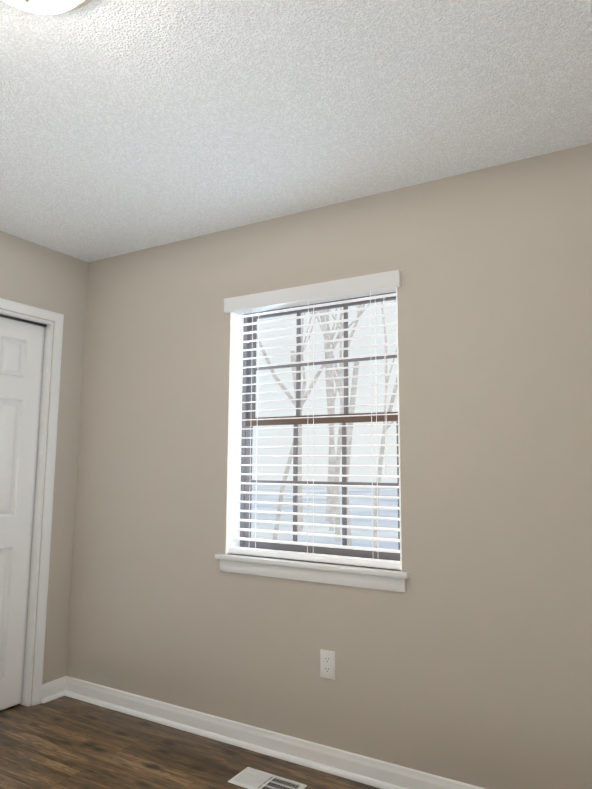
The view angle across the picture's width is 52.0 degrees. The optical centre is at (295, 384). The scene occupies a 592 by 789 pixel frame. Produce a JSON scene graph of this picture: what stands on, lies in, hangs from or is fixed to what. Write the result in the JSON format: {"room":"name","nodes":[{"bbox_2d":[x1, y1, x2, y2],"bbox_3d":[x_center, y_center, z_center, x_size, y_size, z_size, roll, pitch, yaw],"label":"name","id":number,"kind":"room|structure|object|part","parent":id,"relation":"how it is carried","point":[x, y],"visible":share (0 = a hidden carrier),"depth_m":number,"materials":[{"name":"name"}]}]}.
{"room":"empty bedroom","nodes":[
{"label":"empty bedroom","id":0,"kind":"room"},
{"bbox_2d":[0,231,87,701],"bbox_3d":[-2.145,0.287,2.104,0.120,2.440,3.300,-4,-9,30],"label":"wall","id":1,"kind":"structure","parent":0,"point":[37,275],"depth_m":3.38,"materials":[{"name":"beige paint"}]},
{"bbox_2d":[0,317,44,710],"bbox_3d":[-1.731,0.590,2.747,0.071,1.993,1.249,-4,-9,30],"label":"bifold closet door","id":2,"kind":"structure","parent":1,"relation":"in","point":[21,353],"depth_m":3.20,"materials":[{"name":"white paint"}]},
{"bbox_2d":[0,314,46,326],"bbox_3d":[-1.737,-0.403,2.886,0.040,0.010,1.252,-4,-9,30],"label":"track rail","id":3,"kind":"object","parent":1,"relation":"attached to","point":[22,320],"visible":0.8,"depth_m":3.28,"materials":[{"name":"grey metal"}]},
{"bbox_2d":[0,309,53,706],"bbox_3d":[-1.743,0.583,2.755,0.120,2.030,1.282,-4,-9,30],"label":"door frame","id":4,"kind":"structure","parent":1,"relation":"attached to","point":[35,551],"depth_m":3.26,"materials":[{"name":"white paint"}]},
{"bbox_2d":[0,298,63,705],"bbox_3d":[-1.684,0.552,2.724,0.018,2.084,1.390,-4,-9,30],"label":"trim","id":5,"kind":"structure","parent":1,"relation":"attached to","point":[55,317],"depth_m":3.28,"materials":[{"name":"white paint"}]},
{"bbox_2d":[41,676,65,703],"bbox_3d":[-2.087,1.448,1.911,0.031,0.087,3.300,-4,-9,30],"label":"baseboard","id":6,"kind":"structure","parent":1,"relation":"attached to","point":[53,689],"depth_m":3.24,"materials":[{"name":"white paint"}]},
{"bbox_2d":[0,696,380,788],"bbox_3d":[-0.990,1.465,1.278,4.298,0.100,3.580,-4,-9,30],"label":"floor","id":7,"kind":"structure","parent":0,"point":[64,742],"depth_m":2.60,"materials":[{"name":"brown wood"}]},
{"bbox_2d":[228,767,306,788],"bbox_3d":[-0.113,1.565,2.383,0.285,0.006,0.140,-4,-9,30],"label":"floor vent","id":8,"kind":"object","parent":7,"relation":"in","point":[249,778],"visible":1,"depth_m":2.39,"materials":[{"name":"white metal"}]},
{"bbox_2d":[0,0,591,261],"bbox_3d":[-0.974,-1.062,1.615,4.298,0.120,3.580,-4,-9,30],"label":"ceiling","id":9,"kind":"structure","parent":0,"point":[127,126],"depth_m":2.04,"materials":[{"name":"white paint"}]},
{"bbox_2d":[3,0,91,14],"bbox_3d":[-0.631,-0.960,1.432,0.340,0.126,0.340,-4,-9,30],"label":"ceiling light fixture","id":10,"kind":"object","parent":9,"relation":"attached to","point":[47,7],"visible":1,"depth_m":1.49,"materials":[{"name":"white glass"}]},
{"bbox_2d":[66,143,591,788],"bbox_3d":[0.210,0.383,2.716,3.548,2.440,0.160,-4,-9,30],"label":"wall","id":11,"kind":"structure","parent":0,"point":[466,657],"depth_m":2.48,"materials":[{"name":"beige paint"}]},
{"bbox_2d":[64,676,484,788],"bbox_3d":[0.154,1.538,2.479,3.308,0.087,0.031,-4,-9,30],"label":"baseboard","id":12,"kind":"structure","parent":11,"relation":"attached to","point":[356,767],"depth_m":2.65,"materials":[{"name":"white paint"}]},
{"bbox_2d":[215,270,408,592],"bbox_3d":[0.078,0.209,2.800,0.957,1.326,0.192,-4,-9,30],"label":"window unit","id":13,"kind":"structure","parent":11,"relation":"in","point":[247,311],"depth_m":2.79,"materials":[{"name":"white"}]},
{"bbox_3d":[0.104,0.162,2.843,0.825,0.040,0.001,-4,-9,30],"label":"meeting rail","id":14,"kind":"part","parent":13,"relation":"part of","materials":[{"name":"brown wood"}]},
{"bbox_2d":[320,649,334,679],"bbox_3d":[0.133,1.178,2.554,0.070,0.114,0.008,-4,-9,30],"label":"outlet","id":15,"kind":"object","parent":11,"relation":"attached to","point":[325,655],"visible":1,"depth_m":2.55,"materials":[{"name":"white plastic"}]},
{"label":"outside","id":16,"kind":"structure","parent":0,"visible":0},
{"bbox_2d":[251,481,397,549],"bbox_3d":[15.818,5.639,28.035,64.000,0.100,59.540,-4,-9,30],"label":"ground","id":17,"kind":"structure","parent":16,"point":[353,511],"depth_m":21.62,"materials":[{"name":"white snow"}]},
{"bbox_2d":[257,300,397,547],"bbox_3d":[5.093,-2.927,13.973,19.685,13.081,11.150,-4,-9,30],"label":"bare tree","id":18,"kind":"object","parent":17,"relation":"on","point":[333,460],"depth_m":14.11,"materials":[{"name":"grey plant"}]},
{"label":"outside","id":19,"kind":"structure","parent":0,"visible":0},
{"bbox_2d":[252,300,397,481],"bbox_3d":[32.074,-13.466,56.151,126.000,45.600,0.500,-4,-9,30],"label":"sky","id":20,"kind":"structure","parent":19,"point":[361,440],"depth_m":70.87,"materials":[{"name":"white"}]}
]}

